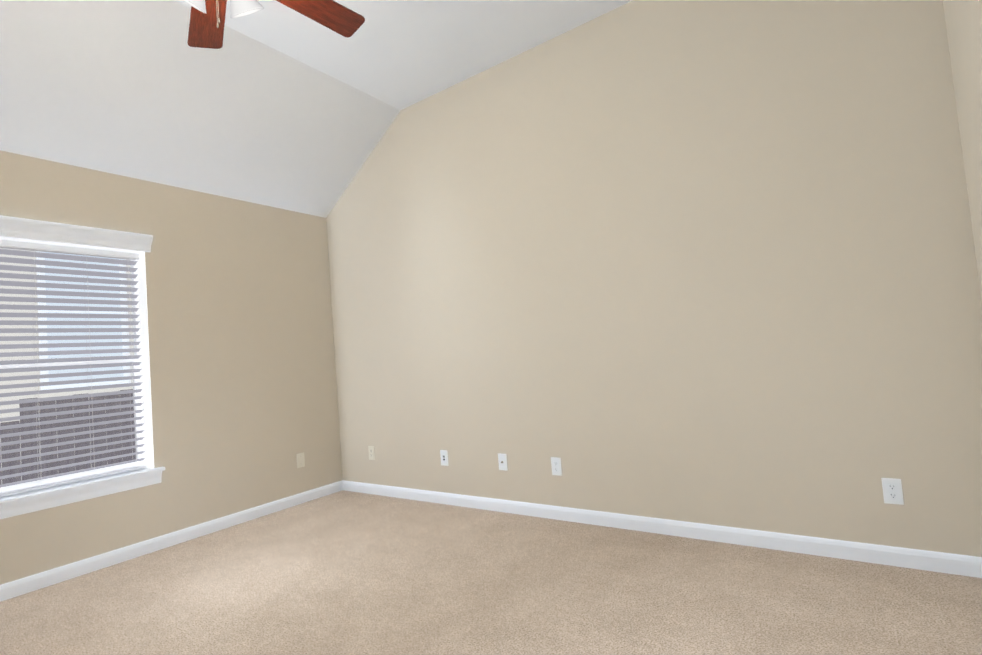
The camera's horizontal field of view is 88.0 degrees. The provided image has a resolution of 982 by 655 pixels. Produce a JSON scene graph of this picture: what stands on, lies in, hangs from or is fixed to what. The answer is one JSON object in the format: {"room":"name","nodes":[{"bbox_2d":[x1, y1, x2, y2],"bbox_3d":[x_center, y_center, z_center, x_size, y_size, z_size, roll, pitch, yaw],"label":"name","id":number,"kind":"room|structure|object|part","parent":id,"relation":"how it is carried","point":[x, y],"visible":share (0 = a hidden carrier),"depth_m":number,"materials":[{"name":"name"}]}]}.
{"room":"empty bedroom","nodes":[
{"label":"empty bedroom","id":0,"kind":"room"},
{"bbox_2d":[0,150,341,584],"bbox_3d":[-2.787,0.106,2.703,0.150,2.680,4.900,-7,-4,35],"label":"wall","id":1,"kind":"structure","parent":0,"point":[244,401],"depth_m":3.64,"materials":[{"name":"beige paint"}]},
{"bbox_2d":[0,215,152,251],"bbox_3d":[-2.540,-0.556,2.978,0.064,0.106,0.983,-7,-4,35],"label":"trim","id":2,"kind":"structure","parent":1,"relation":"attached to","point":[27,229],"depth_m":3.03,"materials":[{"name":"white paint"}]},
{"bbox_2d":[0,237,153,467],"bbox_3d":[-2.549,0.210,2.987,0.105,1.425,0.927,-7,-4,35],"label":"window frame","id":3,"kind":"object","parent":1,"relation":"attached to","point":[146,364],"visible":0.78,"depth_m":3.35,"materials":[{"name":"white paint"}]},
{"bbox_2d":[0,248,164,518],"bbox_3d":[-2.544,0.262,2.992,0.188,1.521,1.012,-7,-4,35],"label":"window","id":4,"kind":"structure","parent":1,"relation":"in","point":[69,476],"depth_m":3.05,"materials":[{"name":"white plastic"}]},
{"bbox_2d":[0,239,146,496],"bbox_3d":[-2.556,0.211,2.991,0.077,1.413,0.893,-7,-4,35],"label":"window blinds","id":5,"kind":"object","parent":4,"relation":"attached to","point":[43,247],"visible":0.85,"depth_m":3.04,"materials":[{"name":"white plastic"}]},
{"bbox_2d":[0,481,342,601],"bbox_3d":[-2.619,1.392,2.590,0.014,0.082,4.600,-7,-4,35],"label":"baseboard","id":6,"kind":"structure","parent":1,"relation":"attached to","point":[19,587],"depth_m":3.23,"materials":[{"name":"white paint"}]},
{"bbox_2d":[297,452,304,467],"bbox_3d":[-1.557,1.087,4.162,0.006,0.114,0.070,-7,-4,35],"label":"electrical outlet","id":7,"kind":"object","parent":1,"relation":"attached to","point":[300,460],"visible":1,"depth_m":4.16,"materials":[{"name":"beige plastic"}]},
{"bbox_2d":[0,0,400,217],"bbox_3d":[-2.500,-1.370,2.498,1.230,0.952,4.900,-7,-4,35],"label":"ceiling","id":8,"kind":"structure","parent":0,"point":[140,89],"depth_m":3.12,"materials":[{"name":"paint"}]},
{"bbox_2d":[174,0,632,109],"bbox_3d":[-1.147,-1.905,1.549,4.520,0.150,4.900,-7,-4,35],"label":"ceiling","id":9,"kind":"structure","parent":0,"point":[400,54],"depth_m":3.15,"materials":[{"name":"paint"}]},
{"bbox_2d":[183,0,364,48],"bbox_3d":[-1.025,-1.464,1.953,1.261,0.706,1.233,-7,-4,35],"label":"fan","id":10,"kind":"object","parent":9,"relation":"hanging from","point":[206,23],"visible":1,"depth_m":2.29,"materials":[{"name":"brown wood"}]},
{"bbox_3d":[-1.155,-1.311,1.966,0.140,0.106,0.140,32,10,18],"label":"lamp shade","id":11,"kind":"part","parent":10,"relation":"part of","materials":[{"name":"white glass"}]},
{"label":"blade","id":12,"kind":"part","parent":10,"relation":"part of","materials":[{"name":"brown wood"}]},
{"bbox_3d":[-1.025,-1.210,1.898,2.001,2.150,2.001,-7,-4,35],"label":"chain","id":13,"kind":"part","parent":10,"relation":"part of","materials":[{"name":"grey"}]},
{"bbox_3d":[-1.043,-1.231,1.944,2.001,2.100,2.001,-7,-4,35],"label":"chain","id":14,"kind":"part","parent":10,"relation":"part of","materials":[{"name":"grey"}]},
{"bbox_3d":[-1.002,-1.319,2.038,0.140,0.106,0.140,-6,33,20],"label":"lamp shade","id":15,"kind":"part","parent":10,"relation":"part of","materials":[{"name":"white glass"}]},
{"bbox_3d":[-0.799,-1.424,2.233,0.150,0.006,0.510,-20,-12,38],"label":"blade","id":16,"kind":"part","parent":10,"relation":"part of","materials":[{"name":"brown wood"}]},
{"bbox_2d":[0,490,981,654],"bbox_3d":[-0.897,1.286,1.383,4.520,0.100,4.900,-7,-4,35],"label":"floor","id":17,"kind":"structure","parent":0,"point":[343,572],"depth_m":2.30,"materials":[{"name":"carpet"}]},
{"bbox_2d":[326,0,981,556],"bbox_3d":[0.336,-0.363,3.414,4.520,3.200,0.150,-7,-4,35],"label":"wall","id":18,"kind":"structure","parent":0,"point":[712,262],"depth_m":2.80,"materials":[{"name":"beige paint"}]},
{"bbox_2d":[368,446,374,459],"bbox_3d":[-1.000,1.050,4.258,0.070,0.114,0.008,-7,-4,35],"label":"electrical outlet","id":19,"kind":"object","parent":18,"relation":"attached to","point":[371,453],"visible":1,"depth_m":4.25,"materials":[{"name":"beige plastic"}]},
{"bbox_2d":[440,450,448,465],"bbox_3d":[-0.350,0.975,3.803,0.070,0.114,0.008,-7,-4,35],"label":"electrical outlet","id":20,"kind":"object","parent":18,"relation":"attached to","point":[444,457],"visible":1,"depth_m":3.80,"materials":[{"name":"white plastic"}]},
{"bbox_2d":[498,453,507,470],"bbox_3d":[0.077,0.926,3.497,0.070,0.114,0.019,-7,-4,35],"label":"electrical outlet","id":21,"kind":"object","parent":18,"relation":"attached to","point":[502,460],"visible":1,"depth_m":3.50,"materials":[{"name":"white plastic"}]},
{"bbox_2d":[551,457,561,475],"bbox_3d":[0.419,0.892,3.264,0.070,0.114,0.008,-7,-4,35],"label":"electrical outlet","id":22,"kind":"object","parent":18,"relation":"attached to","point":[556,465],"visible":1,"depth_m":3.26,"materials":[{"name":"white plastic"}]},
{"bbox_2d":[342,480,981,577],"bbox_3d":[0.411,1.189,3.267,4.220,0.082,0.014,-7,-4,35],"label":"baseboard","id":23,"kind":"structure","parent":18,"relation":"attached to","point":[956,564],"depth_m":2.70,"materials":[{"name":"white paint"}]},
{"bbox_2d":[881,478,903,504],"bbox_3d":[1.809,0.738,2.290,0.070,0.114,0.008,-7,-4,35],"label":"electrical outlet","id":24,"kind":"object","parent":18,"relation":"attached to","point":[892,491],"visible":1,"depth_m":2.29,"materials":[{"name":"white plastic"}]},
{"bbox_2d":[943,0,981,300],"bbox_3d":[0.756,-0.562,0.221,0.150,3.200,4.900,-7,-4,35],"label":"wall","id":25,"kind":"structure","parent":0,"point":[963,19],"depth_m":2.00,"materials":[{"name":"beige paint"}]},
{"label":"outside","id":26,"kind":"structure","parent":0,"visible":0},
{"bbox_3d":[-5.571,2.356,6.247,8.840,0.100,22.000,-7,-4,35],"label":"ground","id":27,"kind":"structure","parent":26,"visible":0},
{"bbox_2d":[0,248,134,480],"bbox_3d":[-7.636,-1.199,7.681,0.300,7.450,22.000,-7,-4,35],"label":"house","id":28,"kind":"structure","parent":27,"relation":"on","point":[11,414],"depth_m":7.82,"materials":[{"name":"grey brick"}]},
{"bbox_2d":[36,251,130,389],"bbox_3d":[-6.759,-0.273,8.473,0.048,2.550,1.200,-7,-4,35],"label":"window","id":29,"kind":"structure","parent":28,"relation":"attached to","point":[79,384],"depth_m":8.42,"materials":[{"name":"blue"}]},
{"bbox_3d":[-6.819,-0.888,8.514,0.018,1.126,1.016,-7,-4,35],"label":"house glass","id":30,"kind":"part","parent":29,"relation":"part of","materials":[{"name":"clear glass"}]},
{"bbox_3d":[-6.724,0.331,8.451,0.018,1.156,1.016,-7,-4,35],"label":"house glass","id":31,"kind":"part","parent":29,"relation":"part of","materials":[{"name":"clear glass"}]},
{"bbox_2d":[0,389,135,484],"bbox_3d":[-4.476,1.431,5.247,0.058,1.469,13.625,-7,-4,35],"label":"fence","id":32,"kind":"object","parent":27,"relation":"on","point":[54,448],"depth_m":5.31,"materials":[{"name":"black wood"}]}
]}

